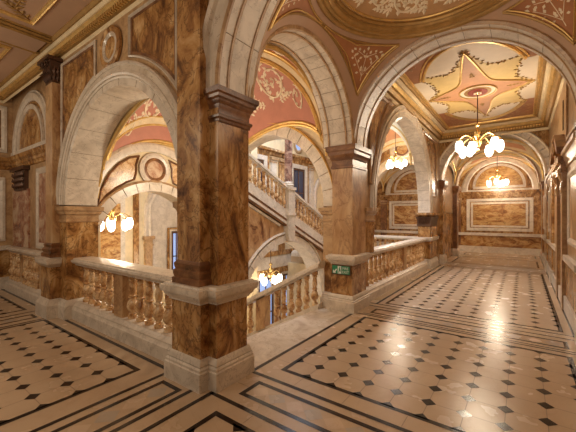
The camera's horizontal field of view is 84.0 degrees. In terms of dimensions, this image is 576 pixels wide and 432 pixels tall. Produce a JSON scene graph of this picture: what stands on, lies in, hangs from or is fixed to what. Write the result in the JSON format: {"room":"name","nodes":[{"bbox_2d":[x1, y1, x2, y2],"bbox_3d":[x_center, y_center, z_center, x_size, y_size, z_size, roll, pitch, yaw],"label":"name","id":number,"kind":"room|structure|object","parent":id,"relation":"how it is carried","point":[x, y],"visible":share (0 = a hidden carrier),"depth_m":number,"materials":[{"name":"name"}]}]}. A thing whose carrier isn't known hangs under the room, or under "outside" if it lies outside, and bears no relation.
{"room":"historic interior","nodes":[
{"label":"historic interior","id":0,"kind":"room"},
{"bbox_2d":[0,97,12,245],"bbox_3d":[-7.615,-0.700,5.511,0.300,4.600,4.500,0,0,36],"label":"wall","id":1,"kind":"structure","parent":0,"point":[6,174],"depth_m":7.14,"materials":[{"name":"beige stone"}]},
{"bbox_2d":[0,177,4,240],"bbox_3d":[-6.736,-0.150,6.429,0.035,1.400,1.620,0,0,36],"label":"inlay","id":2,"kind":"object","parent":1,"relation":"attached to","point":[2,179],"visible":1,"depth_m":7.03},
{"bbox_2d":[0,106,6,152],"bbox_3d":[-6.727,-1.910,6.441,0.035,1.020,1.650,0,0,36],"label":"inlay","id":3,"kind":"object","parent":1,"relation":"attached to","point":[3,110],"visible":1,"depth_m":7.05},
{"bbox_2d":[0,245,10,289],"bbox_3d":[-7.446,1.125,5.387,0.120,0.950,4.300,0,0,36],"label":"dado","id":4,"kind":"object","parent":1,"relation":"attached to","point":[5,256],"visible":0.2,"depth_m":7.03,"materials":[{"name":"orange stone"}]},
{"bbox_2d":[0,143,45,169],"bbox_3d":[-6.230,-1.157,4.652,2.950,0.273,4.150,0,0,36],"label":"trim","id":5,"kind":"structure","parent":1,"relation":"attached to","point":[36,155],"depth_m":6.42,"materials":[{"name":"orange stone"}]},
{"bbox_2d":[0,0,91,81],"bbox_3d":[-4.719,-2.835,3.330,7.550,0.130,4.400,0,0,36],"label":"ceiling","id":6,"kind":"structure","parent":0,"point":[61,12],"depth_m":4.49,"materials":[{"name":"pink paint"}]},
{"bbox_2d":[1,0,29,19],"bbox_3d":[-3.598,-2.760,4.202,0.346,0.021,0.587,0,0,-26],"label":"ornament","id":7,"kind":"object","parent":6,"relation":"attached to","point":[11,4],"visible":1,"depth_m":4.23,"materials":[{"name":"gold metal"}]},
{"bbox_2d":[0,17,51,54],"bbox_3d":[-5.130,-2.737,3.531,0.754,0.109,4.040,0,0,36],"label":"ceiling beam","id":8,"kind":"structure","parent":6,"relation":"attached to","point":[11,34],"depth_m":4.84,"materials":[{"name":"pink paint"}]},
{"bbox_2d":[0,0,57,59],"bbox_3d":[-4.862,-2.752,3.347,6.000,0.045,3.460,0,0,36],"label":"trim","id":9,"kind":"structure","parent":6,"relation":"attached to","point":[50,3],"depth_m":4.41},
{"bbox_2d":[13,75,99,256],"bbox_3d":[-5.295,-1.600,6.819,4.600,6.400,0.450,0,0,36],"label":"wall","id":10,"kind":"structure","parent":0,"point":[38,84],"depth_m":6.41,"materials":[{"name":"beige stone"}]},
{"bbox_2d":[10,165,29,247],"bbox_3d":[-5.688,-0.185,6.748,1.050,1.670,0.128,0,0,36],"label":"pilaster","id":11,"kind":"object","parent":10,"relation":"attached to","point":[21,193],"visible":1,"depth_m":6.66,"materials":[{"name":"red stone"}]},
{"bbox_2d":[11,90,45,155],"bbox_3d":[-5.171,-1.900,6.412,2.480,1.200,0.060,0,0,36],"label":"blind arch","id":12,"kind":"object","parent":10,"relation":"attached to","point":[29,132],"visible":0.92,"depth_m":6.41,"materials":[{"name":"white stone"}]},
{"bbox_2d":[36,166,45,248],"bbox_3d":[-4.441,-0.150,5.886,1.120,1.540,0.035,0,0,36],"label":"inlay","id":13,"kind":"object","parent":10,"relation":"attached to","point":[40,172],"visible":0.39,"depth_m":6.08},
{"bbox_2d":[100,208,132,231],"bbox_3d":[-4.625,-1.597,8.322,0.897,4.005,0.933,0,0,36],"label":"chandelier","id":14,"kind":"object","parent":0,"point":[127,223],"visible":0.67,"depth_m":8.30,"materials":[{"name":"glass"}]},
{"bbox_2d":[61,0,176,205],"bbox_3d":[-2.153,-1.340,4.339,3.400,2.360,0.460,0,0,36],"label":"wall","id":15,"kind":"structure","parent":0,"point":[121,23],"depth_m":3.97,"materials":[{"name":"beige stone"}]},
{"bbox_2d":[0,0,143,102],"bbox_3d":[-4.700,-2.633,3.440,6.850,0.286,4.000,0,0,36],"label":"trim","id":16,"kind":"structure","parent":15,"relation":"attached to","point":[94,9],"depth_m":4.72,"materials":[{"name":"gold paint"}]},
{"bbox_2d":[60,39,96,151],"bbox_3d":[-3.126,-1.643,4.745,1.210,1.554,0.035,0,0,36],"label":"inlay","id":17,"kind":"object","parent":15,"relation":"attached to","point":[78,70],"visible":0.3,"depth_m":4.83,"materials":[{"name":"stone"}]},
{"bbox_2d":[99,25,121,67],"bbox_3d":[-2.293,-2.170,4.114,0.540,0.540,0.050,0,0,36],"label":"roundel","id":18,"kind":"object","parent":15,"relation":"attached to","point":[110,48],"visible":0.99,"depth_m":4.09,"materials":[{"name":"orange stone"}]},
{"bbox_2d":[56,60,176,205],"bbox_3d":[-2.157,-1.045,4.283,3.500,1.750,0.515,0,0,36],"label":"arch","id":19,"kind":"object","parent":15,"relation":"attached to","point":[120,85],"visible":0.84,"depth_m":4.65,"materials":[{"name":"stone"}]},
{"bbox_2d":[128,0,176,89],"bbox_3d":[-1.532,-1.854,3.578,0.980,1.131,0.035,0,0,36],"label":"inlay","id":20,"kind":"object","parent":15,"relation":"attached to","point":[152,27],"visible":0.98,"depth_m":3.53,"materials":[{"name":"stone"}]},
{"bbox_2d":[100,147,176,188],"bbox_3d":[-2.554,0.250,6.628,0.350,7.100,2.920,0,0,36],"label":"wall","id":21,"kind":"structure","parent":0,"point":[142,154],"depth_m":6.01,"materials":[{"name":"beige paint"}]},
{"bbox_2d":[97,155,139,205],"bbox_3d":[-2.993,-0.630,5.685,0.035,1.020,0.760,0,0,36],"label":"inlay","id":22,"kind":"object","parent":21,"relation":"attached to","point":[125,171],"visible":0.98,"depth_m":5.70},
{"bbox_2d":[98,180,176,231],"bbox_3d":[-2.726,1.205,6.333,0.420,3.790,2.620,0,0,36],"label":"arch","id":23,"kind":"object","parent":21,"relation":"attached to","point":[168,191],"visible":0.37,"depth_m":5.88,"materials":[{"name":"stone"}]},
{"bbox_2d":[98,142,176,192],"bbox_3d":[-2.585,-0.795,6.229,0.050,1.230,2.460,0,0,36],"label":"trim","id":24,"kind":"structure","parent":21,"relation":"attached to","point":[124,151],"depth_m":5.87,"materials":[{"name":"white stone"}]},
{"bbox_2d":[139,153,169,185],"bbox_3d":[-2.581,-0.900,6.226,0.050,0.640,0.640,0,0,36],"label":"roundel","id":25,"kind":"object","parent":21,"relation":"attached to","point":[153,166],"visible":1,"depth_m":6.21,"materials":[{"name":"white stone"}]},
{"bbox_2d":[113,192,165,324],"bbox_3d":[-6.903,0.400,8.770,0.300,10.400,10.000,0,0,36],"label":"wall","id":26,"kind":"structure","parent":0,"point":[143,195],"depth_m":10.98,"materials":[{"name":"beige paint"}]},
{"bbox_2d":[100,199,124,285],"bbox_3d":[-5.734,0.825,10.083,0.035,2.750,1.200,0,0,36],"label":"inlay","id":27,"kind":"object","parent":26,"relation":"attached to","point":[112,244],"visible":0.28,"depth_m":10.33,"materials":[{"name":"stone"}]},
{"bbox_2d":[133,193,138,314],"bbox_3d":[-5.133,1.000,10.833,0.120,5.200,0.260,0,0,36],"label":"pilaster","id":28,"kind":"object","parent":26,"relation":"attached to","point":[135,196],"visible":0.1,"depth_m":10.83,"materials":[{"name":"orange stone"}]},
{"bbox_2d":[142,193,176,317],"bbox_3d":[-4.278,1.150,11.967,0.160,4.900,2.340,0,0,36],"label":"arch","id":29,"kind":"object","parent":26,"relation":"attached to","point":[160,214],"visible":0.31,"depth_m":11.48,"materials":[{"name":"stone"}]},
{"bbox_2d":[167,227,176,269],"bbox_3d":[-4.195,1.515,12.055,0.090,2.170,0.740,0,0,36],"label":"window","id":30,"kind":"structure","parent":29,"relation":"attached to","point":[171,232],"depth_m":11.85,"materials":[{"name":"clear glass"}]},
{"bbox_2d":[103,48,321,165],"bbox_3d":[-1.268,-1.596,5.532,3.020,2.692,2.510,0,0,36],"label":"ceiling","id":31,"kind":"structure","parent":0,"point":[290,70],"depth_m":5.63,"materials":[{"name":"gold paint"}]},
{"bbox_2d":[109,99,172,158],"bbox_3d":[-2.442,-1.825,6.289,1.725,1.916,1.739,0,0,-13],"label":"painting","id":32,"kind":"object","parent":31,"relation":"attached to","point":[146,133],"visible":0.27,"depth_m":5.92,"materials":[{"name":"pink paint"}]},
{"bbox_2d":[98,44,327,198],"bbox_3d":[-1.268,-1.605,5.532,3.080,2.626,2.570,0,0,36],"label":"ribs","id":33,"kind":"object","parent":31,"relation":"attached to","point":[157,121],"visible":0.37,"depth_m":5.67,"materials":[{"name":"gold paint"}]},
{"bbox_2d":[248,60,317,140],"bbox_3d":[-0.850,-1.854,6.101,2.705,2.018,1.120,0,0,36],"label":"painting","id":34,"kind":"object","parent":31,"relation":"attached to","point":[281,100],"visible":0.38,"depth_m":6.04,"materials":[{"name":"pink paint"}]},
{"bbox_2d":[264,43,311,91],"bbox_3d":[-0.186,-2.321,4.641,1.734,1.229,1.721,0,0,-5],"label":"painting","id":35,"kind":"object","parent":31,"relation":"attached to","point":[275,53],"visible":0.02,"depth_m":5.46,"materials":[{"name":"gold paint"}]},
{"bbox_2d":[247,148,256,333],"bbox_3d":[-2.468,0.400,11.782,3.300,10.400,0.300,0,0,36],"label":"wall","id":36,"kind":"structure","parent":0,"point":[254,152],"depth_m":10.81,"materials":[{"name":"beige paint"}]},
{"bbox_2d":[0,251,575,431],"bbox_3d":[0.205,1.724,8.958,11.750,0.252,19.300,0,0,36],"label":"floor","id":37,"kind":"structure","parent":0,"point":[473,341],"depth_m":3.29,"materials":[{"name":"tile"}]},
{"bbox_2d":[5,246,42,303],"bbox_3d":[-4.975,1.125,6.206,2.720,0.950,0.200,0,0,36],"label":"balustrade","id":38,"kind":"object","parent":37,"relation":"on","point":[24,281],"visible":0.7,"depth_m":6.28,"materials":[{"name":"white stone"}]},
{"bbox_2d":[34,54,62,319],"bbox_3d":[-3.841,-0.450,5.190,0.530,4.100,0.300,0,0,36],"label":"pilaster","id":39,"kind":"object","parent":37,"relation":"on","point":[50,260],"visible":0.95,"depth_m":5.09,"materials":[{"name":"stone"}]},
{"bbox_2d":[55,206,103,319],"bbox_3d":[-3.428,0.720,5.247,0.440,1.760,0.590,0,0,36],"label":"pier","id":40,"kind":"object","parent":37,"relation":"on","point":[78,224],"visible":0.8,"depth_m":5.07,"materials":[{"name":"orange stone"}]},
{"bbox_2d":[71,256,173,361],"bbox_3d":[-2.142,1.125,4.294,2.950,0.950,0.340,0,0,36],"label":"balustrade","id":41,"kind":"object","parent":37,"relation":"on","point":[107,311],"visible":0.8,"depth_m":4.18,"materials":[{"name":"white stone"}]},
{"bbox_2d":[159,0,258,393],"bbox_3d":[-0.784,-0.440,3.255,0.720,4.080,0.722,0,0,36],"label":"pillar","id":42,"kind":"structure","parent":37,"relation":"on","point":[209,288],"depth_m":3.04,"materials":[{"name":"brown stone"}]},
{"bbox_2d":[247,302,322,339],"bbox_3d":[-1.918,2.895,6.002,4.545,2.773,2.460,0,0,36],"label":"staircase","id":43,"kind":"structure","parent":37,"relation":"on","point":[320,305],"depth_m":5.70,"materials":[{"name":"stone"}]},
{"bbox_2d":[247,260,324,332],"bbox_3d":[-1.206,2.034,6.868,4.460,2.511,0.260,0,0,36],"label":"balustrade","id":44,"kind":"object","parent":43,"relation":"on","point":[262,299],"visible":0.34,"depth_m":5.99,"materials":[{"name":"white stone"}]},
{"bbox_2d":[248,180,323,294],"bbox_3d":[-0.525,0.632,9.815,1.360,4.296,6.100,0,0,36],"label":"staircase","id":45,"kind":"structure","parent":37,"relation":"on","point":[268,228],"depth_m":9.02,"materials":[{"name":"white stone"}]},
{"bbox_2d":[259,250,281,285],"bbox_3d":[-0.621,1.540,11.060,0.772,1.680,0.668,0,0,21],"label":"chandelier","id":46,"kind":"object","parent":45,"relation":"hanging from","point":[274,279],"visible":0.94,"depth_m":10.99,"materials":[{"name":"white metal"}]},
{"bbox_2d":[248,153,322,235],"bbox_3d":[-0.132,-0.625,9.403,0.320,3.096,5.700,0,0,36],"label":"balustrade","id":47,"kind":"object","parent":45,"relation":"on","point":[288,198],"visible":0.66,"depth_m":9.41,"materials":[{"name":"white stone"}]},
{"bbox_2d":[284,140,293,186],"bbox_3d":[0.016,-2.140,9.605,0.380,2.560,0.380,0,0,36],"label":"column","id":48,"kind":"structure","parent":47,"relation":"on","point":[288,144],"depth_m":9.50,"materials":[{"name":"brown stone"}]},
{"bbox_2d":[318,143,371,313],"bbox_3d":[0.999,0.207,5.682,0.750,2.785,0.730,0,0,36],"label":"pillar","id":49,"kind":"structure","parent":37,"relation":"on","point":[344,222],"depth_m":5.43,"materials":[{"name":"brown stone"}]},
{"bbox_2d":[248,24,354,148],"bbox_3d":[0.128,-1.860,4.442,0.590,1.360,2.720,0,0,36],"label":"arch","id":50,"kind":"object","parent":49,"relation":"on","point":[330,94],"visible":0.6,"depth_m":4.98,"materials":[{"name":"stone"}]},
{"bbox_2d":[332,264,350,275],"bbox_3d":[0.892,0.907,5.384,0.350,0.165,0.027,0,0,36],"label":"exit sign","id":51,"kind":"object","parent":49,"relation":"attached to","point":[336,269],"visible":1,"depth_m":5.37,"materials":[{"name":"green plastic"}]},
{"bbox_2d":[291,235,417,263],"bbox_3d":[2.196,1.125,11.466,4.880,0.950,0.320,0,0,36],"label":"balustrade","id":52,"kind":"object","parent":37,"relation":"on","point":[390,238],"visible":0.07,"depth_m":10.64,"materials":[{"name":"white stone"}]},
{"bbox_2d":[374,148,413,241],"bbox_3d":[5.176,-1.100,14.354,3.400,5.400,0.400,0,0,36],"label":"arch","id":53,"kind":"object","parent":37,"relation":"on","point":[382,169],"visible":0.19,"depth_m":14.71,"materials":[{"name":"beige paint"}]},
{"bbox_2d":[366,237,427,301],"bbox_3d":[2.741,1.125,7.877,0.300,0.950,5.030,0,0,36],"label":"balustrade","id":54,"kind":"object","parent":37,"relation":"on","point":[403,261],"visible":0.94,"depth_m":7.32,"materials":[{"name":"white stone"}]},
{"bbox_2d":[365,207,378,252],"bbox_3d":[1.385,0.270,6.050,0.460,0.860,0.570,0,0,36],"label":"pier","id":55,"kind":"object","parent":54,"relation":"on","point":[370,214],"visible":0.41,"depth_m":5.95,"materials":[{"name":"orange stone"}]},
{"bbox_2d":[414,212,439,268],"bbox_3d":[4.435,0.745,10.175,0.520,1.710,1.120,0,0,36],"label":"pier","id":56,"kind":"object","parent":37,"relation":"on","point":[427,223],"visible":0.84,"depth_m":9.79,"materials":[{"name":"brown stone"}]},
{"bbox_2d":[439,180,447,262],"bbox_3d":[5.313,0.190,11.044,0.290,2.820,0.560,0,0,36],"label":"pilaster","id":57,"kind":"object","parent":37,"relation":"on","point":[443,184],"visible":0.76,"depth_m":10.88,"materials":[{"name":"orange stone"}]},
{"bbox_2d":[452,186,460,255],"bbox_3d":[6.840,0.190,13.087,0.340,2.820,0.560,0,0,36],"label":"pilaster","id":58,"kind":"object","parent":37,"relation":"on","point":[456,190],"visible":0.7,"depth_m":12.90,"materials":[{"name":"brown stone"}]},
{"bbox_2d":[262,139,322,274],"bbox_3d":[1.010,0.400,14.503,0.300,10.400,9.400,0,0,36],"label":"wall","id":59,"kind":"structure","parent":0,"point":[279,144],"depth_m":12.89,"materials":[{"name":"beige paint"}]},
{"bbox_2d":[257,151,268,193],"bbox_3d":[-1.209,-1.125,11.140,0.090,2.450,1.750,0,0,36],"label":"window","id":60,"kind":"structure","parent":59,"relation":"in","point":[263,158],"depth_m":11.56,"materials":[{"name":"clear glass"}]},
{"bbox_2d":[257,274,276,323],"bbox_3d":[-0.794,3.535,11.672,0.090,2.930,1.260,0,0,36],"label":"window","id":61,"kind":"structure","parent":59,"relation":"in","point":[260,287],"depth_m":11.96,"materials":[{"name":"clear glass"}]},
{"bbox_2d":[257,248,294,277],"bbox_3d":[0.910,1.760,14.019,0.110,0.880,8.300,0,0,36],"label":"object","id":62,"kind":"structure","parent":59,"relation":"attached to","point":[280,259],"depth_m":12.09,"materials":[{"name":"white stone"}]},
{"bbox_2d":[278,159,284,279],"bbox_3d":[-0.223,0.200,12.462,0.120,4.800,0.430,0,0,36],"label":"pilaster","id":63,"kind":"object","parent":59,"relation":"attached to","point":[281,162],"visible":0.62,"depth_m":12.40,"materials":[{"name":"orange stone"}]},
{"bbox_2d":[257,145,313,165],"bbox_3d":[1.116,-2.390,14.240,0.180,0.260,8.500,0,0,36],"label":"trim","id":64,"kind":"structure","parent":59,"relation":"attached to","point":[264,149],"depth_m":12.25,"materials":[{"name":"orange stone"}]},
{"bbox_2d":[292,160,308,220],"bbox_3d":[0.459,-1.050,13.419,0.090,2.500,1.500,0,0,36],"label":"window","id":65,"kind":"structure","parent":59,"relation":"in","point":[300,170],"depth_m":13.64,"materials":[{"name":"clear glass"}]},
{"bbox_2d":[309,166,314,227],"bbox_3d":[1.062,0.200,14.217,0.120,4.800,0.380,0,0,36],"label":"pilaster","id":66,"kind":"object","parent":59,"relation":"attached to","point":[311,168],"visible":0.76,"depth_m":14.17,"materials":[{"name":"white stone"}]},
{"bbox_2d":[296,128,329,158],"bbox_3d":[-0.601,-1.730,6.883,3.700,3.140,0.400,0,0,36],"label":"wall","id":67,"kind":"structure","parent":0,"point":[315,138],"depth_m":5.83,"materials":[{"name":"beige paint"}]},
{"bbox_2d":[248,123,331,205],"bbox_3d":[-0.430,-1.025,6.727,3.440,1.730,0.470,0,0,36],"label":"arch","id":68,"kind":"object","parent":67,"relation":"attached to","point":[296,136],"visible":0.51,"depth_m":5.86,"materials":[{"name":"stone"}]},
{"bbox_2d":[287,262,381,316],"bbox_3d":[1.917,3.725,11.423,4.800,3.750,0.200,0,0,36],"label":"wall","id":69,"kind":"structure","parent":0,"point":[293,267],"depth_m":12.46,"materials":[{"name":"beige paint"}]},
{"bbox_2d":[382,121,408,152],"bbox_3d":[3.784,-2.778,12.535,3.100,2.356,4.100,0,0,36],"label":"arch","id":70,"kind":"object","parent":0,"point":[402,138],"depth_m":14.08,"materials":[{"name":"beige paint"}]},
{"bbox_2d":[366,96,452,259],"bbox_3d":[3.887,-0.650,9.578,0.500,4.500,9.150,0,0,36],"label":"wall","id":71,"kind":"structure","parent":0,"point":[449,172],"depth_m":11.74,"materials":[{"name":"beige stone"}]},
{"bbox_2d":[369,96,393,184],"bbox_3d":[1.882,-1.532,6.368,0.035,1.905,1.300,0,0,36],"label":"inlay","id":72,"kind":"object","parent":71,"relation":"attached to","point":[377,119],"visible":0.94,"depth_m":6.09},
{"bbox_2d":[370,105,432,212],"bbox_3d":[2.865,-1.375,7.978,0.380,2.550,4.940,0,0,36],"label":"arch","id":73,"kind":"object","parent":71,"relation":"attached to","point":[410,125],"visible":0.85,"depth_m":8.71,"materials":[{"name":"stone"}]},
{"bbox_2d":[422,128,436,197],"bbox_3d":[4.274,-1.532,9.636,0.035,1.905,1.800,0,0,36],"label":"inlay","id":74,"kind":"object","parent":71,"relation":"attached to","point":[431,144],"visible":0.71,"depth_m":10.06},
{"bbox_2d":[384,59,564,142],"bbox_3d":[4.405,-2.670,7.415,2.890,0.420,6.270,0,0,36],"label":"trim","id":75,"kind":"structure","parent":71,"relation":"attached to","point":[400,92],"depth_m":8.34,"materials":[{"name":"gold paint"}]},
{"bbox_2d":[254,0,575,132],"bbox_3d":[1.504,-1.905,3.460,2.880,1.471,2.440,0,0,36],"label":"ceiling","id":76,"kind":"structure","parent":0,"point":[303,21],"depth_m":4.24,"materials":[{"name":"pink paint"}]},
{"bbox_2d":[267,0,323,30],"bbox_3d":[0.382,-2.233,3.579,0.694,0.630,1.148,0,0,36],"label":"painting","id":77,"kind":"object","parent":76,"relation":"attached to","point":[285,8],"visible":0.98,"depth_m":3.63,"materials":[{"name":"paint"}]},
{"bbox_2d":[322,23,399,95],"bbox_3d":[1.051,-2.233,4.494,0.694,0.630,1.148,0,0,36],"label":"painting","id":78,"kind":"object","parent":76,"relation":"attached to","point":[361,58],"visible":1,"depth_m":4.80,"materials":[{"name":"paint"}]},
{"bbox_2d":[317,0,510,39],"bbox_3d":[1.504,-2.804,3.460,2.458,0.485,2.458,0,0,4],"label":"dome","id":79,"kind":"object","parent":76,"relation":"attached to","point":[374,19],"visible":1,"depth_m":4.29,"materials":[{"name":"gold metal"}]},
{"bbox_2d":[502,0,575,45],"bbox_3d":[2.626,-2.233,3.341,0.694,0.630,1.148,0,0,36],"label":"painting","id":80,"kind":"object","parent":76,"relation":"attached to","point":[558,15],"visible":1,"depth_m":3.63,"materials":[{"name":"paint"}]},
{"bbox_2d":[375,163,540,233],"bbox_3d":[6.969,-1.100,15.533,8.900,5.400,0.300,0,0,36],"label":"wall","id":81,"kind":"structure","parent":0,"point":[536,199],"depth_m":14.38,"materials":[{"name":"orange stone"}]},
{"bbox_2d":[380,200,386,241],"bbox_3d":[4.989,0.260,16.721,0.380,2.160,0.120,0,0,36],"label":"pilaster","id":82,"kind":"object","parent":81,"relation":"attached to","point":[383,203],"visible":0.93,"depth_m":16.71,"materials":[{"name":"brown stone"}]},
{"bbox_2d":[385,165,417,194],"bbox_3d":[6.217,-1.820,15.860,2.840,1.480,0.060,0,0,36],"label":"lunette","id":83,"kind":"object","parent":81,"relation":"attached to","point":[407,183],"visible":0.46,"depth_m":16.13,"materials":[{"name":"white stone"}]},
{"bbox_2d":[389,201,417,228],"bbox_3d":[6.220,-0.055,15.864,2.400,1.410,0.050,0,0,36],"label":"inlay","id":84,"kind":"object","parent":81,"relation":"attached to","point":[404,217],"visible":0.63,"depth_m":16.15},
{"bbox_2d":[375,232,540,248],"bbox_3d":[6.761,1.100,15.486,8.620,0.480,0.020,0,0,36],"label":"trim","id":85,"kind":"structure","parent":81,"relation":"attached to","point":[467,240],"depth_m":13.83,"materials":[{"name":"stone"}]},
{"bbox_2d":[375,230,540,236],"bbox_3d":[6.744,0.800,15.462,8.620,0.120,0.080,0,0,36],"label":"trim","id":86,"kind":"structure","parent":81,"relation":"attached to","point":[384,231],"depth_m":14.06,"materials":[{"name":"white stone"}]},
{"bbox_2d":[376,241,540,255],"bbox_3d":[6.744,1.470,15.462,8.620,0.260,0.080,0,0,36],"label":"baseboard","id":87,"kind":"structure","parent":81,"relation":"attached to","point":[504,250],"depth_m":13.74,"materials":[{"name":"white stone"}]},
{"bbox_2d":[377,189,540,200],"bbox_3d":[6.723,-0.950,15.434,8.620,0.260,0.150,0,0,36],"label":"trim","id":88,"kind":"structure","parent":81,"relation":"attached to","point":[532,192],"depth_m":14.04,"materials":[{"name":"orange stone"}]},
{"bbox_2d":[467,197,532,231],"bbox_3d":[9.060,-0.055,13.785,2.400,1.410,0.050,0,0,36],"label":"inlay","id":89,"kind":"object","parent":81,"relation":"attached to","point":[513,216],"visible":1,"depth_m":13.72,"materials":[{"name":"stone"}]},
{"bbox_2d":[461,157,539,191],"bbox_3d":[9.057,-1.820,13.781,2.840,1.480,0.060,0,0,36],"label":"lunette","id":90,"kind":"object","parent":81,"relation":"attached to","point":[515,180],"visible":0.98,"depth_m":13.72,"materials":[{"name":"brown stone"}]},
{"bbox_2d":[440,126,548,158],"bbox_3d":[6.434,-2.170,10.230,3.100,1.900,0.390,0,0,36],"label":"wall","id":91,"kind":"structure","parent":0,"point":[542,134],"depth_m":9.33,"materials":[{"name":"orange stone"}]},
{"bbox_2d":[439,129,548,179],"bbox_3d":[6.438,-2.027,10.202,3.260,1.647,0.470,0,0,36],"label":"arch","id":92,"kind":"object","parent":91,"relation":"attached to","point":[529,138],"visible":0.61,"depth_m":9.57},
{"bbox_2d":[448,136,543,178],"bbox_3d":[7.230,-2.137,11.233,2.800,1.674,2.170,0,0,36],"label":"ceiling","id":93,"kind":"structure","parent":0,"point":[528,151],"depth_m":11.74,"materials":[{"name":"beige paint"}]},
{"bbox_2d":[444,138,543,183],"bbox_3d":[7.230,-2.129,11.233,2.852,1.702,2.230,0,0,36],"label":"ribs","id":94,"kind":"object","parent":93,"relation":"attached to","point":[538,162],"visible":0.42,"depth_m":11.32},
{"bbox_2d":[459,154,535,180],"bbox_3d":[8.525,-2.106,13.155,3.020,1.612,1.700,0,0,36],"label":"ceiling","id":95,"kind":"structure","parent":0,"point":[514,156],"depth_m":13.27,"materials":[{"name":"beige paint"}]},
{"bbox_2d":[486,169,508,186],"bbox_3d":[8.472,-1.917,12.957,0.783,1.465,0.799,0,0,36],"label":"chandelier","id":96,"kind":"object","parent":95,"relation":"hanging from","point":[497,181],"visible":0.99,"depth_m":12.92,"materials":[{"name":"white metal"}]},
{"bbox_2d":[541,81,575,260],"bbox_3d":[4.962,-0.750,5.476,0.300,4.700,19.300,0,0,36],"label":"wall","id":97,"kind":"structure","parent":0,"point":[556,124],"depth_m":6.42,"materials":[{"name":"beige stone"}]},
{"bbox_2d":[544,174,548,271],"bbox_3d":[7.596,0.190,9.404,0.090,2.820,0.510,0,0,36],"label":"pilaster","id":98,"kind":"object","parent":97,"relation":"attached to","point":[545,175],"visible":0.55,"depth_m":9.22,"materials":[{"name":"orange stone"}]},
{"bbox_2d":[549,167,553,282],"bbox_3d":[6.414,0.210,7.790,0.090,2.780,0.410,0,0,36],"label":"pilaster","id":99,"kind":"object","parent":97,"relation":"attached to","point":[552,183],"visible":0.46,"depth_m":7.64,"materials":[{"name":"orange stone"}]},
{"bbox_2d":[540,250,575,331],"bbox_3d":[6.829,1.480,8.323,0.050,0.240,11.500,0,0,36],"label":"baseboard","id":100,"kind":"structure","parent":97,"relation":"attached to","point":[568,310],"depth_m":5.22,"materials":[{"name":"white stone"}]},
{"bbox_2d":[541,235,575,273],"bbox_3d":[6.340,0.715,7.690,0.090,0.130,8.700,0,0,36],"label":"trim","id":101,"kind":"structure","parent":97,"relation":"attached to","point":[567,259],"depth_m":5.04,"materials":[{"name":"white stone"}]},
{"bbox_2d":[550,100,567,308],"bbox_3d":[5.072,-0.275,6.016,0.160,3.750,1.460,0,0,36],"label":"doorcase","id":102,"kind":"object","parent":97,"relation":"attached to","point":[559,168],"visible":0.9,"depth_m":5.56,"materials":[{"name":"beige stone"}]},
{"bbox_2d":[545,132,575,186],"bbox_3d":[5.573,-0.960,6.641,0.090,0.280,6.300,0,0,36],"label":"trim","id":103,"kind":"structure","parent":97,"relation":"attached to","point":[568,153],"depth_m":4.84,"materials":[{"name":"beige stone"}]},
{"bbox_2d":[548,245,575,313],"bbox_3d":[5.597,1.050,6.623,0.030,0.580,6.100,0,0,36],"label":"trim","id":104,"kind":"structure","parent":97,"relation":"attached to","point":[570,276],"depth_m":5.05,"materials":[{"name":"orange stone"}]},
{"bbox_2d":[567,165,575,248],"bbox_3d":[4.207,-0.125,4.728,0.035,1.150,1.200,0,0,36],"label":"inlay","id":105,"kind":"object","parent":97,"relation":"attached to","point":[571,175],"visible":1,"depth_m":4.87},
{"bbox_3d":[0.645,-2.140,2.279,3.150,1.920,0.440,0,0,36],"label":"wall","id":106,"kind":"structure","parent":0,"visible":0},
{"bbox_2d":[211,0,279,95],"bbox_3d":[0.633,-1.980,2.288,3.200,1.601,0.510,0,0,36],"label":"arch","id":107,"kind":"object","parent":106,"relation":"attached to","point":[245,24],"visible":0.9,"depth_m":3.03,"materials":[{"name":"stone"}]},
{"bbox_2d":[202,0,228,87],"bbox_3d":[0.486,-2.025,2.086,3.380,1.690,0.060,0,0,36],"label":"archivolt","id":108,"kind":"object","parent":107,"relation":"attached to","point":[216,10],"visible":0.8,"depth_m":2.95,"materials":[{"name":"stone"}]},
{"bbox_3d":[7.940,-2.160,12.288,3.100,1.920,0.390,0,0,36],"label":"wall","id":109,"kind":"structure","parent":0,"visible":0},
{"bbox_2d":[453,148,543,185],"bbox_3d":[7.944,-1.977,12.260,3.140,1.587,0.470,0,0,36],"label":"arch","id":110,"kind":"object","parent":109,"relation":"attached to","point":[532,162],"visible":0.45,"depth_m":11.73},
{"bbox_3d":[5.150,-2.910,8.561,3.400,0.080,9.300,0,0,36],"label":"ceiling","id":111,"kind":"structure","parent":0,"visible":0},
{"bbox_2d":[402,42,542,127],"bbox_3d":[4.332,-2.825,7.315,2.270,0.090,5.757,0,0,36],"label":"painting","id":112,"kind":"object","parent":111,"relation":"attached to","point":[507,77],"visible":0.87,"depth_m":6.79,"materials":[{"name":"paint"}]},
{"bbox_2d":[455,93,503,158],"bbox_3d":[4.325,-2.090,7.256,0.846,1.460,0.893,0,0,-42],"label":"chandelier","id":113,"kind":"object","parent":112,"relation":"hanging from","point":[496,143],"visible":1,"depth_m":7.21,"materials":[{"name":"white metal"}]},
{"bbox_3d":[5.289,-3.750,12.983,8.400,0.100,6.800,0,0,36],"label":"ceiling","id":114,"kind":"structure","parent":0,"visible":0},
{"bbox_2d":[386,132,406,168],"bbox_3d":[4.412,-2.773,13.082,0.847,1.655,0.816,0,0,36],"label":"chandelier","id":115,"kind":"object","parent":114,"relation":"hanging from","point":[389,164],"visible":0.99,"depth_m":13.08,"materials":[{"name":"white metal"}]},
{"bbox_3d":[2.339,-2.140,4.720,3.300,1.920,0.480,0,0,36],"label":"wall","id":116,"kind":"structure","parent":0,"visible":0},
{"bbox_2d":[353,20,575,146],"bbox_3d":[2.364,-1.960,4.652,3.120,1.560,0.570,0,0,36],"label":"arch","id":117,"kind":"object","parent":116,"relation":"attached to","point":[536,41],"visible":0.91,"depth_m":4.54,"materials":[{"name":"stone"}]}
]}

